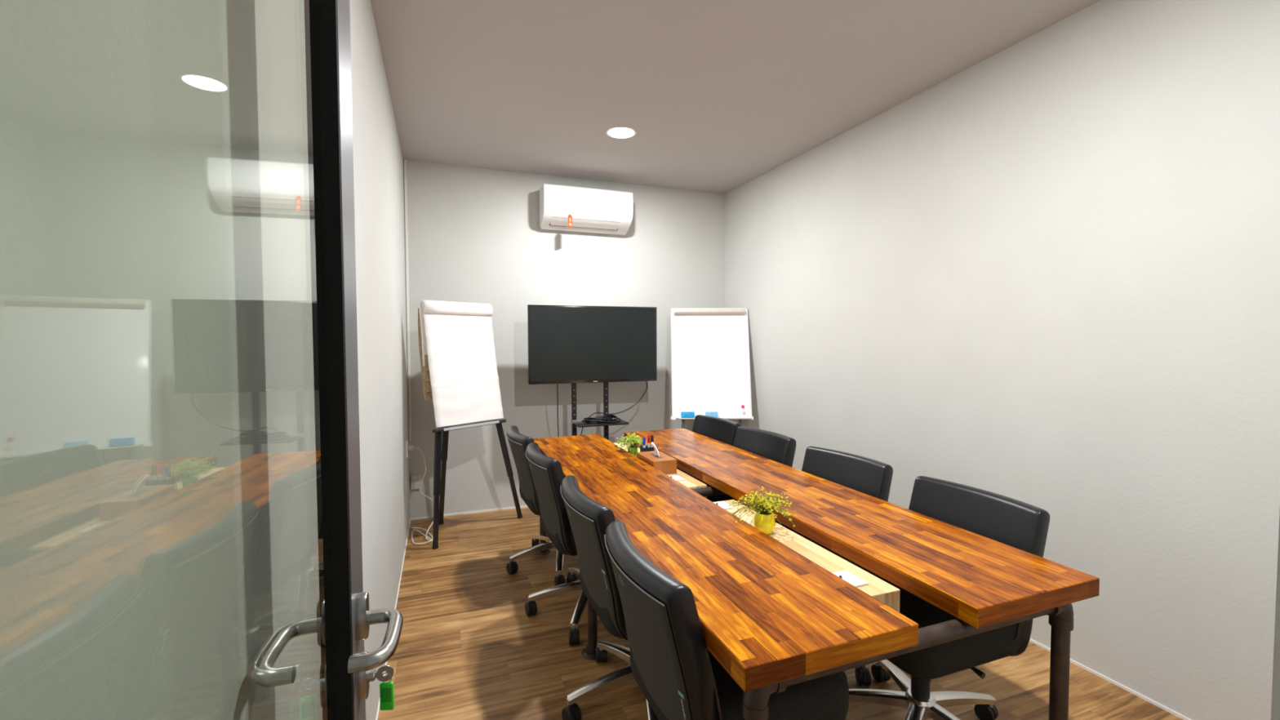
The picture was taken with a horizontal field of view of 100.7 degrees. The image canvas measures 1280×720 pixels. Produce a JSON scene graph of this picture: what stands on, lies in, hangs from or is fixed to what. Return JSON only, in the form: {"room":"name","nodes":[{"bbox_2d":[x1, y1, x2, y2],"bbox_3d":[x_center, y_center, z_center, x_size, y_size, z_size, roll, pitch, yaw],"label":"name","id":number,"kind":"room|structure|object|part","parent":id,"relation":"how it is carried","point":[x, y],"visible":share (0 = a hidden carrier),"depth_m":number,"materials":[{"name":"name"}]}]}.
{"room":"meeting room","nodes":[
{"label":"meeting room","id":0,"kind":"room"},
{"bbox_2d":[0,0,409,719],"bbox_3d":[-0.868,-0.043,1.473,0.100,2.780,5.770,-1,2,-21],"label":"wall","id":1,"kind":"structure","parent":0,"point":[158,508],"depth_m":0.52,"materials":[{"name":"grey paint"}]},
{"bbox_2d":[251,0,403,719],"bbox_3d":[-0.325,0.216,0.401,0.173,2.300,0.930,-1,2,-17],"label":"door","id":2,"kind":"structure","parent":1,"relation":"in","point":[343,621],"depth_m":0.75,"materials":[{"name":"black metal"}]},
{"bbox_3d":[-0.482,0.401,0.734,0.069,0.021,0.145,-1,2,-17],"label":"lever handle","id":3,"kind":"part","parent":2,"relation":"part of","materials":[{"name":"metal"}]},
{"bbox_3d":[-0.383,0.400,0.765,0.069,0.021,0.145,-1,2,-17],"label":"lever handle","id":4,"kind":"part","parent":2,"relation":"part of","materials":[{"name":"metal"}]},
{"bbox_2d":[375,665,393,681],"bbox_3d":[-0.402,0.490,0.828,0.032,0.025,0.002,-1,2,-17],"label":"key","id":5,"kind":"object","parent":2,"relation":"in","point":[388,668],"visible":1,"depth_m":0.83,"materials":[{"name":"metal"}]},
{"bbox_2d":[379,671,394,710],"bbox_3d":[-0.397,0.518,0.831,0.021,0.061,0.007,0,2,-3],"label":"tag","id":6,"kind":"object","parent":5,"relation":"hanging from","point":[386,689],"visible":1,"depth_m":0.83,"materials":[{"name":"plastic"}]},
{"bbox_2d":[375,518,410,719],"bbox_3d":[-1.165,1.306,2.476,0.005,0.012,3.564,-1,2,-21],"label":"baseboard","id":7,"kind":"structure","parent":1,"relation":"attached to","point":[379,704],"depth_m":3.00,"materials":[{"name":"white"}]},
{"bbox_2d":[405,440,408,457],"bbox_3d":[-1.695,0.646,3.865,0.010,0.115,0.075,-1,2,-21],"label":"wall socket","id":8,"kind":"object","parent":1,"relation":"attached to","point":[406,442],"visible":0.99,"depth_m":3.84,"materials":[{"name":"white plastic"}]},
{"bbox_2d":[403,160,724,518],"bbox_3d":[-0.515,-0.161,4.632,2.784,2.780,0.100,-1,2,-21],"label":"wall","id":9,"kind":"structure","parent":0,"point":[475,235],"depth_m":4.41,"materials":[{"name":"grey paint"}]},
{"bbox_2d":[404,159,411,441],"bbox_3d":[-1.787,-0.448,4.083,0.018,2.160,0.014,-1,2,-21],"label":"trim","id":10,"kind":"structure","parent":9,"relation":"attached to","point":[405,160],"depth_m":4.08,"materials":[{"name":"white"}]},
{"bbox_2d":[410,474,421,489],"bbox_3d":[-1.745,0.951,4.138,0.075,0.110,0.035,-1,2,-21],"label":"wall socket","id":11,"kind":"object","parent":9,"relation":"attached to","point":[415,480],"visible":0.86,"depth_m":4.12,"materials":[{"name":"white plastic"}]},
{"bbox_2d":[410,505,528,519],"bbox_3d":[-0.493,1.222,4.634,2.784,0.014,0.006,-1,2,-21],"label":"baseboard","id":12,"kind":"structure","parent":9,"relation":"attached to","point":[523,506],"depth_m":4.30,"materials":[{"name":"white"}]},
{"bbox_2d":[538,183,633,235],"bbox_3d":[-0.448,-1.249,4.442,0.748,0.329,0.228,-1,2,-21],"label":"air conditioner","id":13,"kind":"object","parent":9,"relation":"attached to","point":[597,211],"visible":1,"depth_m":4.36,"materials":[{"name":"white plastic"}]},
{"bbox_2d":[568,202,572,228],"bbox_3d":[-0.565,-1.171,4.263,0.012,0.215,0.052,1,3,31],"label":"tag","id":14,"kind":"object","parent":13,"relation":"hanging from","point":[570,217],"visible":1,"depth_m":4.26,"materials":[{"name":"orange plastic"}]},
{"bbox_3d":[-0.445,-1.131,4.440,0.740,0.094,0.156,-1,2,-21],"label":"underside panel","id":15,"kind":"part","parent":13,"relation":"part of","materials":[{"name":"white plastic"}]},
{"bbox_2d":[370,0,1099,194],"bbox_3d":[0.244,-1.517,2.549,3.184,0.080,4.440,-1,2,-21],"label":"ceiling","id":16,"kind":"structure","parent":0,"point":[717,95],"depth_m":2.75,"materials":[{"name":"grey paint"}]},
{"bbox_2d":[605,126,636,138],"bbox_3d":[-0.125,-1.509,3.533,0.204,0.006,0.204,-1,2,-21],"label":"recessed light","id":17,"kind":"object","parent":16,"relation":"in","point":[618,132],"visible":1,"depth_m":3.52,"materials":[{"name":"white plastic"}]},
{"bbox_2d":[377,506,1182,719],"bbox_3d":[0.486,1.364,2.033,3.184,0.080,5.770,-1,2,-21],"label":"floor","id":18,"kind":"structure","parent":0,"point":[468,647],"depth_m":2.31,"materials":[{"name":"wood"}]},
{"bbox_2d":[408,445,433,544],"bbox_3d":[-1.551,0.947,3.794,0.202,0.636,0.342,-1,2,-21],"label":"cable","id":19,"kind":"object","parent":18,"relation":"on","point":[410,447],"visible":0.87,"depth_m":3.86,"materials":[{"name":"beige plastic"}]},
{"bbox_2d":[431,419,522,549],"bbox_3d":[-1.187,0.437,3.864,0.694,1.657,0.580,-1,2,-21],"label":"easel","id":20,"kind":"object","parent":18,"relation":"on","point":[441,446],"visible":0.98,"depth_m":3.84,"materials":[{"name":"grey metal"}]},
{"bbox_3d":[-1.363,0.870,3.564,0.053,0.806,0.054,2,3,38],"label":"leg","id":21,"kind":"part","parent":20,"relation":"part of","materials":[{"name":"black metal"}]},
{"bbox_2d":[417,299,503,427],"bbox_3d":[-1.267,0.014,3.779,0.224,0.856,0.540,2,3,38],"label":"paper pad","id":22,"kind":"object","parent":20,"relation":"on","point":[456,346],"visible":1,"depth_m":3.72,"materials":[{"name":"white paper"}]},
{"bbox_2d":[431,419,506,432],"bbox_3d":[-1.188,0.462,3.735,0.060,0.031,0.560,2,3,38],"label":"tray","id":23,"kind":"object","parent":20,"relation":"on","point":[498,423],"depth_m":3.71,"materials":[{"name":"black metal"}]},
{"bbox_3d":[-0.999,0.850,4.059,0.036,0.816,0.297,1,2,23],"label":"leg","id":24,"kind":"part","parent":20,"relation":"part of","materials":[{"name":"black metal"}]},
{"bbox_2d":[506,425,564,586],"bbox_3d":[-0.523,0.852,3.308,0.619,0.854,0.688,-1,2,-24],"label":"office chair","id":25,"kind":"object","parent":18,"relation":"on","point":[518,442],"visible":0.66,"depth_m":3.12,"materials":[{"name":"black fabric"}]},
{"bbox_3d":[-0.691,0.661,3.224,0.202,0.466,0.475,-1,2,-24],"label":"backrest","id":26,"kind":"part","parent":25,"relation":"part of","materials":[{"name":"black leather"}]},
{"bbox_3d":[-0.702,0.683,3.220,0.183,0.431,0.455,-1,2,-24],"label":"panel","id":27,"kind":"part","parent":25,"relation":"part of","materials":[{"name":"grey fabric"}]},
{"bbox_3d":[-0.476,0.816,3.326,0.490,0.152,0.464,-1,2,-24],"label":"seat","id":28,"kind":"part","parent":25,"relation":"part of","materials":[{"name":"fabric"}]},
{"bbox_2d":[524,442,587,644],"bbox_3d":[-0.265,0.871,2.776,0.652,0.854,0.670,-1,2,-23],"label":"office chair","id":29,"kind":"object","parent":18,"relation":"on","point":[547,473],"visible":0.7,"depth_m":2.50,"materials":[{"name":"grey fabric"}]},
{"bbox_3d":[-0.452,0.681,2.660,0.202,0.466,0.475,-1,2,-23],"label":"backrest","id":30,"kind":"part","parent":29,"relation":"part of","materials":[{"name":"black leather"}]},
{"bbox_3d":[-0.463,0.704,2.656,0.183,0.431,0.455,-1,2,-23],"label":"panel","id":31,"kind":"part","parent":29,"relation":"part of","materials":[{"name":"grey fabric"}]},
{"bbox_3d":[-0.236,0.836,2.759,0.490,0.152,0.464,-1,2,-23],"label":"seat","id":32,"kind":"part","parent":29,"relation":"part of","materials":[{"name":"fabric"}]},
{"bbox_2d":[571,382,628,439],"bbox_3d":[-0.406,0.464,4.348,0.800,1.550,0.370,-1,2,-21],"label":"stand","id":33,"kind":"object","parent":18,"relation":"on","point":[575,424],"visible":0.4,"depth_m":4.29,"materials":[{"name":"black metal"}]},
{"bbox_3d":[-0.534,0.456,4.305,0.035,1.530,0.037,-1,2,-21],"label":"post","id":34,"kind":"part","parent":33,"relation":"part of","materials":[{"name":"black metal"}]},
{"bbox_2d":[527,304,657,384],"bbox_3d":[-0.368,-0.126,4.273,1.056,0.613,0.067,-1,2,-19],"label":"television","id":35,"kind":"object","parent":33,"relation":"attached to","point":[567,344],"visible":1,"depth_m":4.23,"materials":[{"name":"black plastic"}]},
{"bbox_2d":[556,383,586,436],"bbox_3d":[-0.570,0.465,4.314,0.237,0.607,0.167,-1,2,-21],"label":"cable","id":36,"kind":"object","parent":35,"relation":"hanging from","point":[557,384],"visible":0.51,"depth_m":4.25,"materials":[{"name":"black plastic"}]},
{"bbox_2d":[586,381,647,422],"bbox_3d":[-0.183,0.327,4.334,0.545,0.317,0.034,-1,2,-26],"label":"power cable","id":37,"kind":"object","parent":35,"relation":"hanging from","point":[646,381],"visible":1,"depth_m":4.36,"materials":[{"name":"black plastic"}]},
{"bbox_2d":[573,419,628,427],"bbox_3d":[-0.314,0.512,4.282,0.415,0.016,0.178,-1,2,-21],"label":"shelf","id":38,"kind":"object","parent":33,"relation":"attached to","point":[580,424],"depth_m":4.23,"materials":[{"name":"black metal"}]},
{"bbox_2d":[582,414,621,422],"bbox_3d":[-0.309,0.477,4.277,0.330,0.057,0.173,-1,2,-21],"label":"coiled cable","id":39,"kind":"object","parent":33,"relation":"on","point":[605,418],"visible":1,"depth_m":4.25,"materials":[{"name":"black plastic"}]},
{"bbox_3d":[-0.282,0.452,4.399,0.035,1.530,0.037,-1,2,-21],"label":"post","id":40,"kind":"part","parent":33,"relation":"part of","materials":[{"name":"black metal"}]},
{"bbox_2d":[560,475,657,719],"bbox_3d":[0.003,0.897,2.038,0.619,0.854,0.688,-1,2,-22],"label":"office chair","id":41,"kind":"object","parent":18,"relation":"on","point":[588,519],"visible":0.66,"depth_m":1.85,"materials":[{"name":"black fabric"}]},
{"bbox_3d":[-0.169,0.707,1.962,0.202,0.466,0.475,-1,2,-22],"label":"backrest","id":42,"kind":"part","parent":41,"relation":"part of","materials":[{"name":"black leather"}]},
{"bbox_3d":[-0.180,0.729,1.958,0.183,0.431,0.455,-1,2,-22],"label":"panel","id":43,"kind":"part","parent":41,"relation":"part of","materials":[{"name":"grey fabric"}]},
{"bbox_3d":[0.050,0.862,2.055,0.490,0.152,0.464,-1,2,-22],"label":"seat","id":44,"kind":"part","parent":41,"relation":"part of","materials":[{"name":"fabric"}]},
{"bbox_2d":[676,414,741,483],"bbox_3d":[0.318,0.840,3.556,0.667,0.854,0.656,-1,2,-27],"label":"office chair","id":45,"kind":"object","parent":18,"relation":"on","point":[723,430],"visible":0.21,"depth_m":3.66,"materials":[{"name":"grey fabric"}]},
{"bbox_3d":[0.300,0.804,3.576,0.490,0.152,0.464,-1,2,-27],"label":"seat","id":46,"kind":"part","parent":45,"relation":"part of","materials":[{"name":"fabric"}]},
{"bbox_3d":[0.508,0.641,3.678,0.202,0.466,0.475,-1,2,-27],"label":"backrest","id":47,"kind":"part","parent":45,"relation":"part of","materials":[{"name":"black leather"}]},
{"bbox_2d":[671,307,753,428],"bbox_3d":[0.608,0.387,4.589,0.692,1.677,0.684,0,2,1],"label":"whiteboard","id":48,"kind":"object","parent":18,"relation":"on","point":[710,362],"visible":0.88,"depth_m":4.56,"materials":[{"name":"white plastic"}]},
{"bbox_3d":[0.358,0.516,4.467,0.034,1.430,0.431,0,2,11],"label":"leg","id":49,"kind":"part","parent":48,"relation":"part of","materials":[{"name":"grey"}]},
{"bbox_2d":[680,411,694,417],"bbox_3d":[0.401,0.459,4.454,0.112,0.052,0.037,0,2,1],"label":"eraser","id":50,"kind":"object","parent":48,"relation":"on","point":[683,414],"visible":1,"depth_m":4.44,"materials":[{"name":"blue plastic"}]},
{"bbox_2d":[705,411,717,417],"bbox_3d":[0.601,0.459,4.451,0.100,0.052,0.037,0,2,1],"label":"eraser","id":51,"kind":"object","parent":48,"relation":"on","point":[714,414],"visible":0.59,"depth_m":4.44,"materials":[{"name":"blue plastic"}]},
{"bbox_2d":[678,417,751,419],"bbox_3d":[0.626,0.492,4.437,0.612,0.021,0.050,0,2,1],"label":"tray","id":52,"kind":"object","parent":48,"relation":"on","point":[678,418],"depth_m":4.41,"materials":[{"name":"grey"}]},
{"bbox_2d":[604,520,848,719],"bbox_3d":[0.213,0.917,1.488,0.619,0.854,0.688,-1,2,-21],"label":"office chair","id":53,"kind":"object","parent":18,"relation":"on","point":[673,666],"visible":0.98,"depth_m":1.28,"materials":[{"name":"black leather"}]},
{"bbox_3d":[0.029,0.749,1.412,0.183,0.431,0.455,-1,2,-21],"label":"panel","id":54,"kind":"part","parent":53,"relation":"part of","materials":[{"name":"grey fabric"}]},
{"bbox_3d":[0.040,0.727,1.415,0.202,0.466,0.475,-1,2,-21],"label":"backrest","id":55,"kind":"part","parent":53,"relation":"part of","materials":[{"name":"black leather"}]},
{"bbox_3d":[0.260,0.882,1.503,0.490,0.152,0.464,-1,2,-21],"label":"seat","id":56,"kind":"part","parent":53,"relation":"part of","materials":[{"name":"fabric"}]},
{"bbox_2d":[704,426,796,511],"bbox_3d":[0.515,0.857,3.084,0.650,0.854,0.670,-1,2,-26],"label":"office chair","id":57,"kind":"object","parent":18,"relation":"on","point":[780,448],"visible":0.14,"depth_m":3.09,"materials":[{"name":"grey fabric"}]},
{"bbox_3d":[0.502,0.824,3.049,0.490,0.152,0.464,-1,2,-26],"label":"seat","id":58,"kind":"part","parent":57,"relation":"part of","materials":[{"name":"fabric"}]},
{"bbox_3d":[0.712,0.660,3.147,0.202,0.466,0.475,-1,2,-26],"label":"backrest","id":59,"kind":"part","parent":57,"relation":"part of","materials":[{"name":"black leather"}]},
{"bbox_2d":[533,428,1099,719],"bbox_3d":[0.266,0.932,2.496,1.115,0.750,2.640,-1,2,-21],"label":"meeting table","id":60,"kind":"object","parent":18,"relation":"on","point":[779,610],"visible":0.79,"depth_m":1.53,"materials":[{"name":"brown wood"}]},
{"bbox_3d":[-0.627,0.915,3.507,0.088,0.688,0.056,-1,2,-21],"label":"leg","id":61,"kind":"part","parent":60,"relation":"part of","materials":[{"name":"metal"}]},
{"bbox_3d":[-0.198,0.957,2.366,0.088,0.688,0.056,-1,2,-21],"label":"leg","id":62,"kind":"part","parent":60,"relation":"part of","materials":[{"name":"metal"}]},
{"bbox_2d":[617,432,647,457],"bbox_3d":[-0.051,0.510,3.148,0.193,0.150,0.202,-1,2,-21],"label":"potted plant","id":63,"kind":"object","parent":60,"relation":"on","point":[633,449],"visible":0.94,"depth_m":3.12,"materials":[{"name":"green plant"}]},
{"bbox_3d":[-0.043,0.550,3.152,0.060,0.070,0.060,-1,2,-21],"label":"pot","id":64,"kind":"part","parent":63,"relation":"part of","materials":[{"name":"green ceramic"}]},
{"bbox_2d":[640,445,657,452],"bbox_3d":[0.053,0.545,3.086,0.090,0.085,0.056,-1,2,-21],"label":"cup","id":65,"kind":"object","parent":60,"relation":"on","point":[642,449],"visible":0.23,"depth_m":3.06,"materials":[{"name":"grey plastic"}]},
{"bbox_2d":[642,437,645,447],"bbox_3d":[0.024,0.515,3.074,0.017,0.135,0.017,-1,2,-21],"label":"marker","id":66,"kind":"object","parent":65,"relation":"in","point":[643,438],"visible":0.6,"depth_m":3.07,"materials":[{"name":"blue plastic"}]},
{"bbox_2d":[647,435,650,447],"bbox_3d":[0.052,0.510,3.097,0.017,0.143,0.017,-1,2,-21],"label":"marker","id":67,"kind":"object","parent":65,"relation":"in","point":[648,436],"visible":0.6,"depth_m":3.09,"materials":[{"name":"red plastic"}]},
{"bbox_2d":[650,435,653,447],"bbox_3d":[0.071,0.509,3.081,0.017,0.146,0.017,-1,2,-21],"label":"marker","id":68,"kind":"object","parent":65,"relation":"in","point":[651,436],"visible":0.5,"depth_m":3.07,"materials":[{"name":"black plastic"}]},
{"bbox_2d":[636,442,676,474],"bbox_3d":[0.088,0.521,2.885,0.134,0.146,0.248,-1,2,-21],"label":"tissue box","id":69,"kind":"object","parent":60,"relation":"on","point":[667,464],"visible":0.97,"depth_m":2.79,"materials":[{"name":"brown wood"}]},
{"bbox_2d":[613,442,706,498],"bbox_3d":[0.036,0.629,3.088,0.178,0.112,1.170,-1,2,-21],"label":"tray","id":70,"kind":"object","parent":60,"relation":"on","point":[681,477],"depth_m":2.69,"materials":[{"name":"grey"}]},
{"bbox_2d":[728,486,795,534],"bbox_3d":[0.440,0.551,1.941,0.237,0.156,0.227,0,2,7],"label":"potted flowers","id":71,"kind":"object","parent":60,"relation":"on","point":[764,519],"visible":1,"depth_m":1.91,"materials":[{"name":"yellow plant"}]},
{"bbox_3d":[0.454,0.592,1.934,0.077,0.074,0.077,-1,2,-21],"label":"pot","id":72,"kind":"part","parent":71,"relation":"part of","materials":[{"name":"yellow ceramic"}]},
{"bbox_3d":[0.262,1.001,1.145,0.088,0.688,0.056,-1,2,-21],"label":"leg","id":73,"kind":"part","parent":60,"relation":"part of","materials":[{"name":"metal"}]},
{"bbox_2d":[713,499,899,612],"bbox_3d":[0.489,0.673,1.884,0.178,0.112,0.905,-1,2,-21],"label":"tray","id":74,"kind":"object","parent":60,"relation":"on","point":[875,587],"depth_m":1.68,"materials":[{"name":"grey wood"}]},
{"bbox_3d":[1.158,0.986,1.481,0.088,0.688,0.056,-1,2,-21],"label":"leg","id":75,"kind":"part","parent":60,"relation":"part of","materials":[{"name":"metal"}]},
{"bbox_2d":[774,446,893,685],"bbox_3d":[0.769,0.882,2.404,0.653,0.854,0.667,-1,2,-26],"label":"office chair","id":76,"kind":"object","parent":18,"relation":"on","point":[873,477],"visible":0.3,"depth_m":2.45,"materials":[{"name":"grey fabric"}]},
{"bbox_3d":[0.741,0.846,2.418,0.490,0.152,0.464,-1,2,-26],"label":"seat","id":77,"kind":"part","parent":76,"relation":"part of","materials":[{"name":"fabric"}]},
{"bbox_3d":[0.951,0.683,2.516,0.202,0.466,0.475,-1,2,-26],"label":"backrest","id":78,"kind":"part","parent":76,"relation":"part of","materials":[{"name":"black leather"}]},
{"bbox_2d":[848,475,1049,719],"bbox_3d":[1.002,0.902,1.842,0.634,0.854,0.687,-1,2,-21],"label":"office chair","id":79,"kind":"object","parent":18,"relation":"on","point":[1006,520],"visible":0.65,"depth_m":1.80,"materials":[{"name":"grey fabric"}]},
{"bbox_3d":[0.960,0.868,1.835,0.490,0.152,0.464,-1,2,-21],"label":"seat","id":80,"kind":"part","parent":79,"relation":"part of","materials":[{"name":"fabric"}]},
{"bbox_3d":[1.031,0.970,1.708,0.019,0.023,0.156,-1,2,-21],"label":"lever","id":81,"kind":"part","parent":79,"relation":"part of","materials":[{"name":"black plastic"}]},
{"bbox_3d":[1.179,0.705,1.912,0.202,0.466,0.475,-1,2,-21],"label":"backrest","id":82,"kind":"part","parent":79,"relation":"part of","materials":[{"name":"black leather"}]},
{"bbox_2d":[724,0,1279,719],"bbox_3d":[1.598,-0.111,3.109,0.100,2.780,4.440,-1,2,-21],"label":"wall","id":83,"kind":"structure","parent":0,"point":[1046,275],"depth_m":2.23,"materials":[{"name":"grey paint"}]},
{"bbox_2d":[1029,638,1191,719],"bbox_3d":[1.550,1.273,3.149,0.005,0.012,4.214,-1,2,-21],"label":"baseboard","id":84,"kind":"structure","parent":83,"relation":"attached to","point":[1098,674],"depth_m":2.13,"materials":[{"name":"white"}]},
{"bbox_2d":[1271,512,1279,719],"bbox_3d":[1.008,-0.015,0.582,2.784,2.780,0.120,-1,2,-21],"label":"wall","id":85,"kind":"structure","parent":0,"point":[1275,705],"depth_m":0.50,"materials":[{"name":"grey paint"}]}
]}

